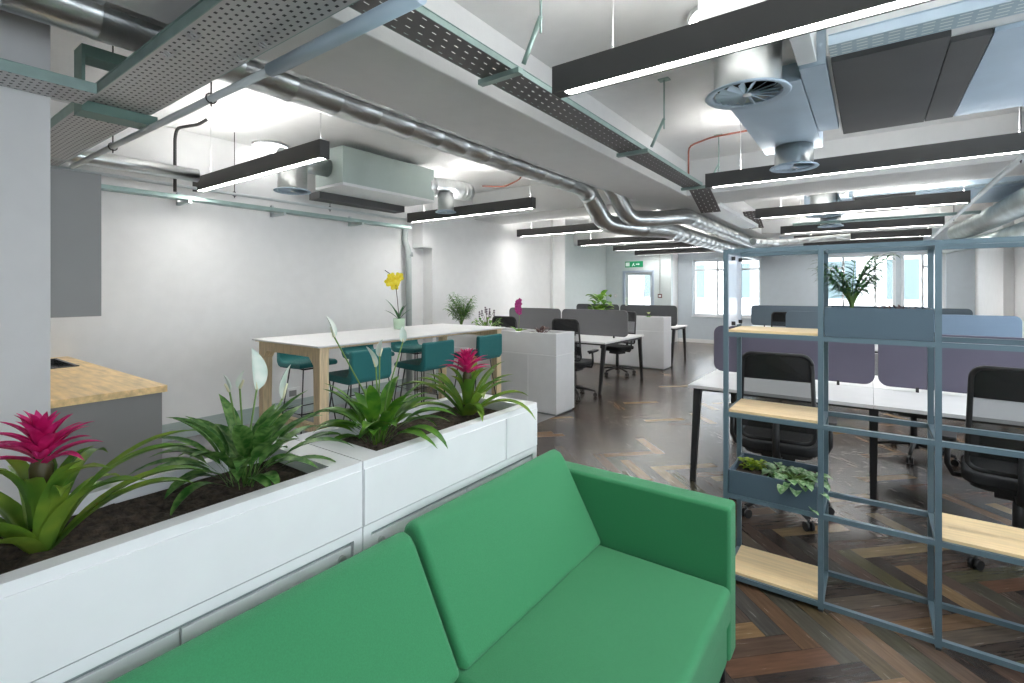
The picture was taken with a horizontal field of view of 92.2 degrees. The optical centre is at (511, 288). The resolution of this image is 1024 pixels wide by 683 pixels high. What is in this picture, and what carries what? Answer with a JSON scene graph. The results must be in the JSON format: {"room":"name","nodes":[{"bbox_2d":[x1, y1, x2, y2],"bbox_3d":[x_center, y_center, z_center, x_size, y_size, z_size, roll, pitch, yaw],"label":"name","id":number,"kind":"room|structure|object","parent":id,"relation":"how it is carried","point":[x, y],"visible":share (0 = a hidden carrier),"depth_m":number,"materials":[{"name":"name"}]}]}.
{"room":"open-plan office","nodes":[
{"label":"open-plan office","id":0,"kind":"room"},
{"bbox_2d":[0,10,49,504],"bbox_3d":[-4.060,-0.050,1.983,2.300,3.100,2.832,0,0,36],"label":"wall","id":1,"kind":"structure","parent":0,"point":[24,116],"depth_m":2.37,"materials":[{"name":"white paint"}]},
{"bbox_2d":[0,58,96,104],"bbox_3d":[-2.517,-0.975,1.923,0.248,0.050,1.350,0,0,36],"label":"cable tray","id":2,"kind":"object","parent":1,"relation":"attached to","point":[15,75],"visible":1,"depth_m":2.30,"materials":[{"name":"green metal"}]},
{"bbox_2d":[50,167,100,317],"bbox_3d":[-3.230,-0.242,3.235,2.130,0.785,0.305,0,0,36],"label":"upper cabinet","id":3,"kind":"object","parent":1,"relation":"attached to","point":[75,196],"visible":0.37,"depth_m":2.64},
{"bbox_2d":[50,100,605,424],"bbox_3d":[-1.477,-0.050,8.121,1.260,3.100,15.800,0,0,36],"label":"wall","id":4,"kind":"structure","parent":0,"point":[187,290],"depth_m":5.55,"materials":[{"name":"white paint"}]},
{"bbox_2d":[101,184,411,228],"bbox_3d":[-2.625,-0.895,5.642,0.298,0.130,3.640,0,0,36],"label":"cable tray","id":5,"kind":"object","parent":4,"relation":"attached to","point":[178,197],"visible":0.83,"depth_m":5.13,"materials":[{"name":"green metal"}]},
{"bbox_2d":[162,378,405,442],"bbox_3d":[-2.683,1.415,5.815,0.020,0.170,3.850,0,0,36],"label":"baseboard","id":6,"kind":"structure","parent":4,"relation":"attached to","point":[247,413],"depth_m":5.51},
{"bbox_2d":[402,225,412,390],"bbox_3d":[-1.539,0.280,7.256,0.165,2.440,0.117,0,0,36],"label":"drainpipe","id":7,"kind":"object","parent":4,"relation":"attached to","point":[408,254],"visible":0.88,"depth_m":7.20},
{"bbox_2d":[50,0,1023,246],"bbox_3d":[1.668,-1.450,6.205,8.600,0.600,16.800,0,0,36],"label":"ceiling","id":8,"kind":"structure","parent":0,"point":[382,66],"depth_m":3.62,"materials":[{"name":"paint"}]},
{"bbox_2d":[69,46,268,168],"bbox_3d":[-2.151,-1.245,2.891,2.920,0.710,0.056,0,0,36],"label":"conduit pipe","id":9,"kind":"object","parent":8,"relation":"hanging from","point":[261,74],"visible":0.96,"depth_m":2.58,"materials":[{"name":"metal"}]},
{"bbox_2d":[264,0,426,76],"bbox_3d":[-0.657,-0.930,1.825,0.910,0.056,0.056,0,0,36],"label":"pipe","id":10,"kind":"object","parent":9,"relation":"attached to","point":[389,10],"visible":1,"depth_m":1.77,"materials":[{"name":"metal"}]},
{"bbox_2d":[50,0,358,165],"bbox_3d":[-2.082,-1.270,2.663,4.500,0.660,0.340,0,0,36],"label":"cable tray","id":11,"kind":"object","parent":8,"relation":"hanging from","point":[211,39],"visible":0.91,"depth_m":2.21,"materials":[{"name":"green metal"}]},
{"bbox_2d":[50,150,199,181],"bbox_3d":[-3.314,-1.050,4.029,0.120,0.120,1.340,0,0,36],"label":"duct","id":12,"kind":"object","parent":11,"relation":"attached to","point":[111,161],"visible":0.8,"depth_m":4.17,"materials":[{"name":"metal"}]},
{"bbox_2d":[50,132,406,220],"bbox_3d":[-2.688,-1.265,5.231,0.032,0.670,4.100,0,0,36],"label":"pipe","id":13,"kind":"object","parent":8,"relation":"hanging from","point":[234,193],"visible":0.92,"depth_m":5.00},
{"bbox_2d":[193,112,329,192],"bbox_3d":[-2.225,-1.275,4.202,2.140,0.650,0.080,0,0,36],"label":"pendant lamp","id":14,"kind":"object","parent":8,"relation":"hanging from","point":[318,150],"visible":0.85,"depth_m":3.98,"materials":[{"name":"metal"}]},
{"bbox_2d":[198,158,323,190],"bbox_3d":[-2.208,-0.962,4.190,2.060,0.016,0.056,0,0,36],"label":"diffuser","id":15,"kind":"object","parent":14,"relation":"attached to","point":[289,164],"depth_m":4.08,"materials":[{"name":"plastic"}]},
{"bbox_2d":[276,145,474,213],"bbox_3d":[-1.582,-1.270,5.922,0.876,0.500,2.480,0,0,36],"label":"air conditioning unit","id":16,"kind":"object","parent":8,"relation":"attached to","point":[352,177],"depth_m":5.71,"materials":[{"name":"metal"}]},
{"bbox_2d":[273,165,310,194],"bbox_3d":[-2.218,-1.130,4.976,0.354,0.300,0.354,0,0,36],"label":"ceiling vent","id":17,"kind":"object","parent":16,"relation":"in","point":[293,181],"visible":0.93,"depth_m":4.88,"materials":[{"name":"metal"}]},
{"bbox_2d":[431,177,474,200],"bbox_3d":[-0.817,-1.320,6.515,0.682,0.248,0.305,0,0,-40],"label":"duct","id":18,"kind":"object","parent":16,"relation":"attached to","point":[463,191],"depth_m":6.39,"materials":[{"name":"metal"}]},
{"bbox_2d":[0,0,762,260],"bbox_3d":[1.397,-1.161,6.403,0.660,0.878,16.217,0,0,39],"label":"spiral duct","id":19,"kind":"object","parent":8,"relation":"hanging from","point":[92,20],"visible":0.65,"depth_m":3.27,"materials":[{"name":"metal"}]},
{"bbox_2d":[90,0,771,247],"bbox_3d":[1.591,-1.126,6.263,0.645,0.601,16.216,0,0,39],"label":"spiral duct","id":20,"kind":"object","parent":8,"relation":"hanging from","point":[621,204],"visible":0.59,"depth_m":6.33,"materials":[{"name":"metal"}]},
{"bbox_2d":[407,180,535,222],"bbox_3d":[-0.607,-1.275,6.426,2.140,0.650,0.080,0,0,36],"label":"pendant lamp","id":21,"kind":"object","parent":8,"relation":"hanging from","point":[527,203],"visible":0.84,"depth_m":6.23,"materials":[{"name":"metal"}]},
{"bbox_2d":[416,208,532,221],"bbox_3d":[-0.591,-0.962,6.414,2.060,0.016,0.056,0,0,36],"label":"diffuser","id":22,"kind":"object","parent":21,"relation":"attached to","point":[491,210],"depth_m":6.36,"materials":[{"name":"plastic"}]},
{"bbox_2d":[348,0,721,190],"bbox_3d":[-0.007,-1.335,2.447,0.430,0.530,6.950,0,0,36],"label":"cable tray","id":23,"kind":"object","parent":8,"relation":"hanging from","point":[637,152],"visible":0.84,"depth_m":2.58,"materials":[{"name":"grey"}]},
{"bbox_2d":[517,223,601,236],"bbox_3d":[0.976,-1.275,8.365,2.140,0.650,0.080,0,0,36],"label":"pendant lamp","id":24,"kind":"object","parent":8,"relation":"hanging from","point":[590,227],"visible":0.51,"depth_m":8.46,"materials":[{"name":"metal"}]},
{"bbox_2d":[577,236,674,245],"bbox_3d":[2.329,-1.275,10.226,2.140,0.650,0.080,0,0,36],"label":"pendant lamp","id":25,"kind":"object","parent":8,"relation":"hanging from","point":[630,239],"visible":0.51,"depth_m":10.26,"materials":[{"name":"metal"}]},
{"bbox_2d":[613,242,698,250],"bbox_3d":[3.417,-1.275,11.722,2.140,0.650,0.080,0,0,36],"label":"pendant lamp","id":26,"kind":"object","parent":8,"relation":"hanging from","point":[674,244],"visible":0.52,"depth_m":11.71,"materials":[{"name":"metal"}]},
{"bbox_2d":[635,247,715,254],"bbox_3d":[4.332,-1.275,13.220,2.140,0.650,0.080,0,0,36],"label":"pendant lamp","id":27,"kind":"object","parent":8,"relation":"hanging from","point":[698,249],"visible":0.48,"depth_m":13.19,"materials":[{"name":"metal"}]},
{"bbox_2d":[689,188,720,212],"bbox_3d":[2.168,-1.000,5.533,0.220,0.214,0.521,0,0,36],"label":"cable tray","id":28,"kind":"object","parent":8,"relation":"hanging from","point":[710,197],"visible":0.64,"depth_m":5.54,"materials":[{"name":"grey"}]},
{"bbox_2d":[700,202,758,228],"bbox_3d":[3.012,-0.975,6.712,0.238,0.050,2.400,0,0,36],"label":"cable tray","id":29,"kind":"object","parent":8,"relation":"attached to","point":[727,214],"visible":0.81,"depth_m":6.62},
{"bbox_2d":[552,0,934,98],"bbox_3d":[1.083,-1.275,1.796,2.140,0.650,0.080,0,0,36],"label":"pendant lamp","id":30,"kind":"object","parent":8,"relation":"hanging from","point":[766,22],"visible":1,"depth_m":1.97,"materials":[{"name":"metal"}]},
{"bbox_2d":[698,0,822,154],"bbox_3d":[1.762,-1.315,3.232,0.510,0.310,2.200,0,0,36],"label":"air duct","id":31,"kind":"object","parent":8,"relation":"attached to","point":[788,119],"visible":0.44,"depth_m":3.16,"materials":[{"name":"metal"}]},
{"bbox_2d":[705,41,791,109],"bbox_3d":[1.183,-1.115,2.478,0.395,0.290,0.395,0,0,36],"label":"air diffuser","id":32,"kind":"object","parent":31,"relation":"attached to","point":[750,78],"visible":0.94,"depth_m":2.40,"materials":[{"name":"metal"}]},
{"bbox_2d":[769,142,818,172],"bbox_3d":[2.289,-1.067,3.998,0.354,0.175,0.354,0,0,36],"label":"air diffuser","id":33,"kind":"object","parent":31,"relation":"attached to","point":[793,157],"visible":1,"depth_m":3.91,"materials":[{"name":"metal"}]},
{"bbox_2d":[750,234,850,244],"bbox_3d":[5.433,-0.939,9.509,2.086,0.242,0.604,0,0,-8],"label":"duct","id":34,"kind":"object","parent":8,"relation":"hanging from","point":[754,241],"visible":1,"depth_m":9.57,"materials":[{"name":"metal"}]},
{"bbox_2d":[780,216,944,233],"bbox_3d":[5.523,-1.275,7.903,2.140,0.650,0.080,0,0,36],"label":"pendant lamp","id":35,"kind":"object","parent":8,"relation":"hanging from","point":[940,220],"visible":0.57,"depth_m":7.75,"materials":[{"name":"metal"}]},
{"bbox_2d":[755,189,970,218],"bbox_3d":[4.171,-1.275,6.043,2.140,0.650,0.080,0,0,36],"label":"pendant lamp","id":36,"kind":"object","parent":8,"relation":"hanging from","point":[958,197],"visible":0.88,"depth_m":5.91,"materials":[{"name":"metal"}]},
{"bbox_2d":[771,203,957,217],"bbox_3d":[4.187,-0.962,6.031,2.060,0.016,0.056,0,0,36],"label":"diffuser","id":37,"kind":"object","parent":36,"relation":"attached to","point":[895,205],"depth_m":6.00,"materials":[{"name":"plastic"}]},
{"bbox_2d":[794,228,931,239],"bbox_3d":[6.611,-1.275,9.399,2.140,0.650,0.080,0,0,36],"label":"pendant lamp","id":38,"kind":"object","parent":8,"relation":"hanging from","point":[928,231],"visible":0.83,"depth_m":9.12,"materials":[{"name":"metal"}]},
{"bbox_2d":[803,237,922,245],"bbox_3d":[7.640,-1.275,10.815,2.140,0.650,0.080,0,0,36],"label":"pendant lamp","id":39,"kind":"object","parent":8,"relation":"hanging from","point":[905,238],"visible":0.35,"depth_m":10.70,"materials":[{"name":"metal"}]},
{"bbox_2d":[705,106,1023,188],"bbox_3d":[2.701,-1.275,4.021,2.140,0.650,0.080,0,0,36],"label":"pendant lamp","id":40,"kind":"object","parent":8,"relation":"hanging from","point":[1012,143],"visible":0.89,"depth_m":3.81,"materials":[{"name":"metal"}]},
{"bbox_2d":[713,151,1023,187],"bbox_3d":[2.717,-0.962,4.009,2.060,0.016,0.056,0,0,36],"label":"diffuser","id":41,"kind":"object","parent":40,"relation":"attached to","point":[964,155],"depth_m":3.91,"materials":[{"name":"plastic"}]},
{"bbox_2d":[828,0,1023,57],"bbox_3d":[2.264,-1.185,1.889,1.760,0.050,0.158,0,0,36],"label":"cable tray","id":42,"kind":"object","parent":8,"relation":"attached to","point":[962,13],"visible":1,"depth_m":2.18,"materials":[{"name":"metal"}]},
{"bbox_2d":[854,175,1023,196],"bbox_3d":[5.004,-1.185,5.658,1.760,0.050,0.158,0,0,36],"label":"cable tray","id":43,"kind":"object","parent":8,"relation":"attached to","point":[1013,179],"visible":1,"depth_m":5.68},
{"bbox_2d":[931,106,1023,238],"bbox_3d":[5.350,-1.288,5.692,0.048,0.624,9.500,0,0,36],"label":"pipe","id":44,"kind":"object","parent":8,"relation":"hanging from","point":[1020,157],"visible":0.94,"depth_m":4.85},
{"bbox_2d":[793,210,980,225],"bbox_3d":[5.408,-1.035,7.268,2.200,0.030,0.138,0,0,36],"label":"cable tray","id":45,"kind":"object","parent":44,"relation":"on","point":[978,211],"visible":1,"depth_m":7.15,"materials":[{"name":"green metal"}]},
{"bbox_2d":[947,187,1023,238],"bbox_3d":[5.857,-0.975,5.697,0.357,0.329,6.315,0,0,33],"label":"flexible duct","id":46,"kind":"object","parent":8,"relation":"hanging from","point":[1010,208],"visible":0.96,"depth_m":6.39,"materials":[{"name":"metal"}]},
{"bbox_2d":[942,221,1023,253],"bbox_3d":[6.222,-0.730,6.118,0.327,0.246,6.044,0,0,30],"label":"flexible duct","id":47,"kind":"object","parent":46,"relation":"hanging from","point":[1017,229],"visible":0.37,"depth_m":6.30,"materials":[{"name":"metal"}]},
{"bbox_2d":[162,341,1023,682],"bbox_3d":[1.587,1.550,6.264,8.400,0.101,16.400,0,0,36],"label":"floor","id":48,"kind":"structure","parent":0,"point":[638,427],"depth_m":2.98,"materials":[{"name":"brown wood"}]},
{"bbox_2d":[50,392,161,492],"bbox_3d":[-3.146,1.060,3.363,2.115,0.880,0.610,0,0,36],"label":"base unit","id":49,"kind":"object","parent":48,"relation":"on","point":[122,423],"visible":0.23,"depth_m":2.79,"materials":[{"name":"laminate"}]},
{"bbox_2d":[50,356,166,408],"bbox_3d":[-3.135,0.474,3.358,2.160,0.291,0.615,0,0,36],"label":"countertop","id":50,"kind":"structure","parent":49,"relation":"on","point":[73,381],"depth_m":2.99,"materials":[{"name":"brown wood"}]},
{"bbox_2d":[30,527,361,682],"bbox_3d":[-0.916,1.116,1.236,0.424,0.768,0.982,0,0,36],"label":"storage cabinet","id":51,"kind":"object","parent":48,"relation":"on","point":[105,665],"visible":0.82,"depth_m":1.15,"materials":[{"name":"white paint"}]},
{"bbox_2d":[0,439,362,682],"bbox_3d":[-0.916,0.630,1.236,0.424,0.200,0.982,0,0,36],"label":"planter box","id":52,"kind":"object","parent":51,"relation":"on","point":[131,565],"visible":0.79,"depth_m":1.13,"materials":[{"name":"white paint"}]},
{"bbox_2d":[0,410,209,553],"bbox_3d":[-1.073,0.425,1.114,0.615,0.319,0.557,0,0,16],"label":"bromeliad","id":53,"kind":"object","parent":52,"relation":"on","point":[36,525],"visible":0.99,"depth_m":1.08,"materials":[{"name":"green plant"}]},
{"bbox_2d":[0,410,102,462],"bbox_3d":[-1.053,0.328,1.104,0.214,0.124,0.242,0,0,-37],"label":"flower","id":54,"kind":"object","parent":53,"relation":"on","point":[41,439],"depth_m":1.08,"materials":[{"name":"plant"}]},
{"bbox_2d":[129,348,351,514],"bbox_3d":[-0.789,0.381,1.461,0.478,0.409,0.534,0,0,36],"label":"peace lily","id":55,"kind":"object","parent":52,"relation":"on","point":[239,445],"visible":0.92,"depth_m":1.42,"materials":[{"name":"green plant"}]},
{"bbox_2d":[252,348,267,390],"bbox_3d":[-0.764,0.241,1.469,0.032,0.129,0.058,0,0,16],"label":"flower","id":56,"kind":"object","parent":55,"relation":"on","point":[259,368],"depth_m":1.48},
{"bbox_2d":[279,364,290,397],"bbox_3d":[-0.709,0.286,1.511,0.040,0.107,0.040,0,0,20],"label":"flower","id":57,"kind":"object","parent":55,"relation":"on","point":[282,390],"depth_m":1.51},
{"bbox_2d":[277,353,337,433],"bbox_3d":[-2.103,1.005,5.065,0.452,0.980,0.423,0,0,36],"label":"bar stool","id":58,"kind":"object","parent":48,"relation":"on","point":[283,360],"visible":0.48,"depth_m":4.99,"materials":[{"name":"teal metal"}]},
{"bbox_2d":[329,347,391,420],"bbox_3d":[-1.363,1.005,4.317,0.452,0.980,0.423,0,0,36],"label":"bar stool","id":59,"kind":"object","parent":48,"relation":"on","point":[361,362],"visible":0.65,"depth_m":4.15,"materials":[{"name":"teal fabric"}]},
{"bbox_2d":[252,323,504,431],"bbox_3d":[-1.217,0.975,5.144,1.040,1.050,2.450,0,0,36],"label":"bar table","id":60,"kind":"object","parent":48,"relation":"on","point":[316,347],"visible":0.64,"depth_m":4.45,"materials":[{"name":"white laminate"}]},
{"bbox_2d":[384,270,410,328],"bbox_3d":[-1.296,0.118,5.534,0.268,0.663,0.274,0,0,36],"label":"potted orchid","id":61,"kind":"object","parent":60,"relation":"on","point":[392,280],"visible":0.95,"depth_m":5.50,"materials":[{"name":"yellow plant"}]},
{"bbox_2d":[391,339,437,399],"bbox_3d":[-1.232,1.005,6.262,0.452,0.980,0.423,0,0,36],"label":"bar stool","id":62,"kind":"object","parent":48,"relation":"on","point":[409,346],"visible":0.55,"depth_m":6.20,"materials":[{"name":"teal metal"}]},
{"bbox_2d":[108,449,734,682],"bbox_3d":[-0.067,1.115,1.316,0.835,0.770,2.050,0,0,36],"label":"sofa","id":63,"kind":"object","parent":48,"relation":"on","point":[551,569],"visible":1,"depth_m":1.56,"materials":[{"name":"green fabric"}]},
{"bbox_2d":[108,532,458,682],"bbox_3d":[-0.525,0.933,1.096,0.272,0.372,0.935,0,0,36],"label":"cushion","id":64,"kind":"object","parent":63,"relation":"on","point":[378,614],"depth_m":1.24,"materials":[{"name":"green fabric"}]},
{"bbox_2d":[404,449,599,669],"bbox_3d":[0.017,0.925,1.842,0.272,0.389,0.890,0,0,36],"label":"cushion","id":65,"kind":"object","parent":63,"relation":"on","point":[491,555],"depth_m":1.71,"materials":[{"name":"green fabric"}]},
{"bbox_2d":[454,545,730,682],"bbox_3d":[0.255,1.163,1.651,0.710,0.135,0.920,0,0,36],"label":"seat cushion","id":66,"kind":"object","parent":63,"relation":"on","point":[621,613],"depth_m":1.59,"materials":[{"name":"green fabric"}]},
{"bbox_2d":[394,340,453,401],"bbox_3d":[-0.886,1.005,4.972,0.452,0.980,0.423,0,0,36],"label":"bar stool","id":67,"kind":"object","parent":48,"relation":"on","point":[435,354],"visible":0.72,"depth_m":4.83,"materials":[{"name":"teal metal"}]},
{"bbox_2d":[362,445,536,550],"bbox_3d":[-0.339,1.116,2.030,0.424,0.768,0.974,0,0,36],"label":"storage cabinet","id":68,"kind":"object","parent":48,"relation":"on","point":[383,528],"visible":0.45,"depth_m":1.76,"materials":[{"name":"white paint"}]},
{"bbox_2d":[292,393,536,525],"bbox_3d":[-0.339,0.630,2.030,0.424,0.200,0.974,0,0,36],"label":"planter box","id":69,"kind":"object","parent":68,"relation":"on","point":[402,472],"visible":0.73,"depth_m":1.83,"materials":[{"name":"white paint"}]},
{"bbox_2d":[305,316,455,447],"bbox_3d":[-0.493,0.338,1.841,0.567,0.495,0.545,0,0,36],"label":"peace lily","id":70,"kind":"object","parent":69,"relation":"on","point":[378,410],"visible":0.93,"depth_m":1.80,"materials":[{"name":"green plant"}]},
{"bbox_2d":[400,348,535,421],"bbox_3d":[-0.190,0.427,2.230,0.641,0.315,0.550,0,0,-24],"label":"bromeliad","id":71,"kind":"object","parent":69,"relation":"on","point":[469,405],"visible":0.96,"depth_m":2.23,"materials":[{"name":"green plant"}]},
{"bbox_2d":[441,348,489,372],"bbox_3d":[-0.204,0.330,2.253,0.237,0.120,0.224,0,0,-24],"label":"flower","id":72,"kind":"object","parent":71,"relation":"on","point":[467,362],"depth_m":2.24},
{"bbox_2d":[454,334,501,394],"bbox_3d":[-0.414,1.005,5.655,0.452,0.980,0.423,0,0,36],"label":"bar stool","id":73,"kind":"object","parent":48,"relation":"on","point":[490,346],"visible":0.5,"depth_m":5.52,"materials":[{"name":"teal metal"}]},
{"bbox_2d":[436,347,573,415],"bbox_3d":[-0.147,1.147,6.545,1.965,0.707,0.446,0,0,36],"label":"base cabinet","id":74,"kind":"object","parent":48,"relation":"on","point":[548,381],"visible":0.63,"depth_m":6.01,"materials":[{"name":"white paint"}]},
{"bbox_2d":[436,327,573,355],"bbox_3d":[-0.145,0.660,6.547,1.965,0.260,0.440,0,0,36],"label":"planter box","id":75,"kind":"object","parent":74,"relation":"on","point":[553,342],"visible":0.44,"depth_m":6.07,"materials":[{"name":"white paint"}]},
{"bbox_2d":[445,292,476,324],"bbox_3d":[-0.700,0.308,6.974,0.530,0.536,0.513,0,0,39],"label":"palm plant","id":76,"kind":"object","parent":75,"relation":"on","point":[463,311],"visible":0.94,"depth_m":6.93,"materials":[{"name":"green plant"}]},
{"bbox_2d":[552,318,598,399],"bbox_3d":[0.876,0.950,6.954,0.656,1.099,0.637,0,0,32],"label":"chair","id":77,"kind":"object","parent":48,"relation":"on","point":[560,324],"visible":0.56,"depth_m":6.69,"materials":[{"name":"black plastic"}]},
{"bbox_2d":[580,334,643,394],"bbox_3d":[0.854,1.133,8.274,2.248,0.735,1.628,0,0,36],"label":"desk","id":78,"kind":"object","parent":48,"relation":"on","point":[603,341],"visible":0.31,"depth_m":7.46,"materials":[{"name":"white laminate"}]},
{"bbox_2d":[509,307,560,329],"bbox_3d":[0.387,0.548,8.559,1.060,0.436,0.040,0,0,36],"label":"screen","id":79,"kind":"object","parent":78,"relation":"on","point":[530,318],"visible":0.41,"depth_m":8.53,"materials":[{"name":"grey fabric"}]},
{"bbox_2d":[562,309,627,337],"bbox_3d":[1.309,0.548,7.888,1.160,0.436,0.040,0,0,36],"label":"screen","id":80,"kind":"object","parent":78,"relation":"on","point":[614,323],"visible":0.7,"depth_m":7.80,"materials":[{"name":"grey fabric"}]},
{"bbox_2d":[599,311,636,376],"bbox_3d":[1.857,0.950,8.715,0.637,1.099,0.656,0,0,-39],"label":"chair","id":81,"kind":"object","parent":48,"relation":"on","point":[617,349],"visible":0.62,"depth_m":8.70,"materials":[{"name":"black plastic"}]},
{"bbox_2d":[581,330,670,369],"bbox_3d":[2.066,1.147,9.881,2.120,0.707,0.426,0,0,36],"label":"base cabinet","id":82,"kind":"object","parent":48,"relation":"on","point":[656,346],"visible":0.47,"depth_m":9.31,"materials":[{"name":"white paint"}]},
{"bbox_2d":[636,316,670,331],"bbox_3d":[2.068,0.660,9.884,2.120,0.260,0.420,0,0,36],"label":"planter box","id":83,"kind":"object","parent":82,"relation":"on","point":[643,323],"visible":0.32,"depth_m":9.26,"materials":[{"name":"white paint"}]},
{"bbox_2d":[671,325,686,364],"bbox_3d":[2.549,1.133,10.750,2.278,0.735,0.928,0,0,36],"label":"desk","id":84,"kind":"object","parent":48,"relation":"on","point":[677,327],"visible":0.27,"depth_m":10.02,"materials":[{"name":"white laminate"}]},
{"bbox_2d":[620,305,676,325],"bbox_3d":[2.794,0.548,10.135,1.200,0.436,0.040,0,0,36],"label":"screen","id":85,"kind":"object","parent":84,"relation":"on","point":[641,310],"visible":0.64,"depth_m":10.02,"materials":[{"name":"grey fabric"}]},
{"bbox_2d":[729,351,836,530],"bbox_3d":[1.824,0.950,3.359,0.656,1.099,0.637,0,0,32],"label":"chair","id":86,"kind":"object","parent":48,"relation":"on","point":[785,378],"visible":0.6,"depth_m":3.11,"materials":[{"name":"black fabric"}]},
{"bbox_2d":[688,369,966,499],"bbox_3d":[2.788,1.133,3.801,2.398,0.735,1.528,0,0,36],"label":"desk","id":87,"kind":"object","parent":48,"relation":"on","point":[874,396],"visible":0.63,"depth_m":3.54,"materials":[{"name":"white laminate"}]},
{"bbox_2d":[714,325,874,384],"bbox_3d":[2.323,0.548,4.147,1.180,0.436,0.040,0,0,36],"label":"screen","id":88,"kind":"object","parent":87,"relation":"on","point":[847,362],"visible":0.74,"depth_m":3.96,"materials":[{"name":"purple fabric"}]},
{"bbox_2d":[878,334,1023,393],"bbox_3d":[3.289,0.548,3.444,1.170,0.436,0.040,0,0,36],"label":"screen","id":89,"kind":"object","parent":87,"relation":"on","point":[898,366],"visible":0.59,"depth_m":3.55,"materials":[{"name":"purple fabric"}]},
{"bbox_2d":[723,236,1023,672],"bbox_3d":[1.700,0.648,2.300,1.267,1.704,0.340,0,0,36],"label":"open shelf","id":90,"kind":"object","parent":48,"relation":"on","point":[798,580],"visible":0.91,"depth_m":2.29,"materials":[{"name":"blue metal"}]},
{"bbox_2d":[729,452,817,511],"bbox_3d":[1.364,0.985,2.543,0.385,0.119,0.334,0,0,36],"label":"trough","id":91,"kind":"object","parent":90,"relation":"on","point":[746,482],"visible":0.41,"depth_m":2.44,"materials":[{"name":"metal"}]},
{"bbox_2d":[761,462,832,515],"bbox_3d":[1.406,0.973,2.451,0.320,0.154,0.319,0,0,36],"label":"ivy","id":92,"kind":"object","parent":91,"relation":"in","point":[772,470],"visible":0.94,"depth_m":2.42,"materials":[{"name":"green plant"}]},
{"bbox_2d":[825,305,933,341],"bbox_3d":[1.700,0.152,2.299,0.385,0.134,0.334,0,0,36],"label":"trough","id":93,"kind":"object","parent":90,"relation":"on","point":[872,322],"visible":1,"depth_m":2.16,"materials":[{"name":"metal"}]},
{"bbox_2d":[809,253,900,307],"bbox_3d":[1.637,-0.027,2.359,0.391,0.286,0.347,0,0,-18],"label":"palm plant","id":94,"kind":"object","parent":93,"relation":"on","point":[851,297],"visible":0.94,"depth_m":2.33,"materials":[{"name":"green plant"}]},
{"bbox_2d":[878,414,960,466],"bbox_3d":[3.616,0.950,4.431,0.656,1.099,0.637,0,0,44],"label":"chair","id":95,"kind":"object","parent":48,"relation":"on","point":[955,462],"visible":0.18,"depth_m":4.38,"materials":[{"name":"black plastic"}]},
{"bbox_2d":[942,365,1023,570],"bbox_3d":[2.787,0.950,2.709,0.656,1.099,0.637,0,0,42],"label":"chair","id":96,"kind":"object","parent":48,"relation":"on","point":[995,394],"visible":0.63,"depth_m":2.59,"materials":[{"name":"black plastic"}]},
{"bbox_3d":[5.148,1.133,6.697,2.548,0.735,1.528,0,0,36],"label":"desk","id":97,"kind":"object","parent":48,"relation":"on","visible":0},
{"bbox_2d":[786,311,817,328],"bbox_3d":[4.642,0.548,7.073,1.250,0.436,0.040,0,0,36],"label":"screen","id":98,"kind":"object","parent":97,"relation":"on","point":[794,319],"visible":0.2,"depth_m":7.30,"materials":[{"name":"fabric"}]},
{"bbox_2d":[942,314,1021,337],"bbox_3d":[5.669,0.548,6.326,1.250,0.436,0.040,0,0,36],"label":"screen","id":99,"kind":"object","parent":97,"relation":"on","point":[971,325],"visible":0.27,"depth_m":6.15,"materials":[{"name":"blue fabric"}]},
{"bbox_3d":[6.340,1.133,9.230,3.398,0.735,1.528,0,0,36],"label":"desk","id":100,"kind":"object","parent":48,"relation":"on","visible":0},
{"bbox_2d":[751,305,817,326],"bbox_3d":[5.423,0.548,9.780,1.230,0.436,0.040,0,0,36],"label":"screen","id":101,"kind":"object","parent":100,"relation":"on","point":[760,314],"visible":0.56,"depth_m":9.95,"materials":[{"name":"fabric"}]},
{"bbox_2d":[606,246,672,341],"bbox_3d":[3.654,-0.050,14.251,1.950,3.100,0.150,0,0,36],"label":"wall","id":102,"kind":"structure","parent":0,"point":[662,264],"depth_m":14.13,"materials":[{"name":"paint"}]},
{"bbox_2d":[623,270,653,304],"bbox_3d":[3.664,0.485,14.213,0.930,2.030,0.200,0,0,36],"label":"door","id":103,"kind":"structure","parent":102,"relation":"attached to","point":[626,274],"depth_m":14.29,"materials":[{"name":"paint"}]},
{"bbox_2d":[678,227,974,339],"bbox_3d":[7.344,-0.050,12.353,6.650,3.100,0.220,0,0,36],"label":"wall","id":104,"kind":"structure","parent":0,"point":[786,280],"depth_m":12.41,"materials":[{"name":"paint"}]},
{"bbox_2d":[691,258,760,318],"bbox_3d":[5.816,-0.020,13.390,1.780,1.600,0.180,0,0,36],"label":"window","id":105,"kind":"structure","parent":104,"relation":"in","point":[695,314],"depth_m":13.55,"materials":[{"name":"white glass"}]},
{"bbox_2d":[828,253,895,305],"bbox_3d":[8.198,-0.120,11.658,1.450,1.400,0.180,0,0,36],"label":"window","id":106,"kind":"structure","parent":104,"relation":"in","point":[886,254],"depth_m":11.49,"materials":[{"name":"white plastic"}]},
{"bbox_2d":[901,252,945,307],"bbox_3d":[9.152,-0.120,10.964,0.810,1.400,0.180,0,0,36],"label":"window","id":107,"kind":"structure","parent":104,"relation":"in","point":[922,254],"depth_m":11.00,"materials":[{"name":"white plastic"}]},
{"bbox_2d":[975,202,1023,337],"bbox_3d":[5.025,-0.050,3.765,0.340,3.100,16.400,0,0,36],"label":"wall","id":108,"kind":"structure","parent":0,"point":[999,272],"depth_m":7.83,"materials":[{"name":"white paint"}]},
{"label":"outside","id":109,"kind":"structure","parent":0,"visible":0},
{"bbox_3d":[22.053,7.600,30.330,80.000,0.200,45.000,0,0,36],"label":"ground","id":110,"kind":"structure","parent":109,"visible":0},
{"bbox_2d":[629,255,926,314],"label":"window","id":111,"kind":"structure","parent":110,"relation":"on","point":[706,281],"depth_m":21.82,"materials":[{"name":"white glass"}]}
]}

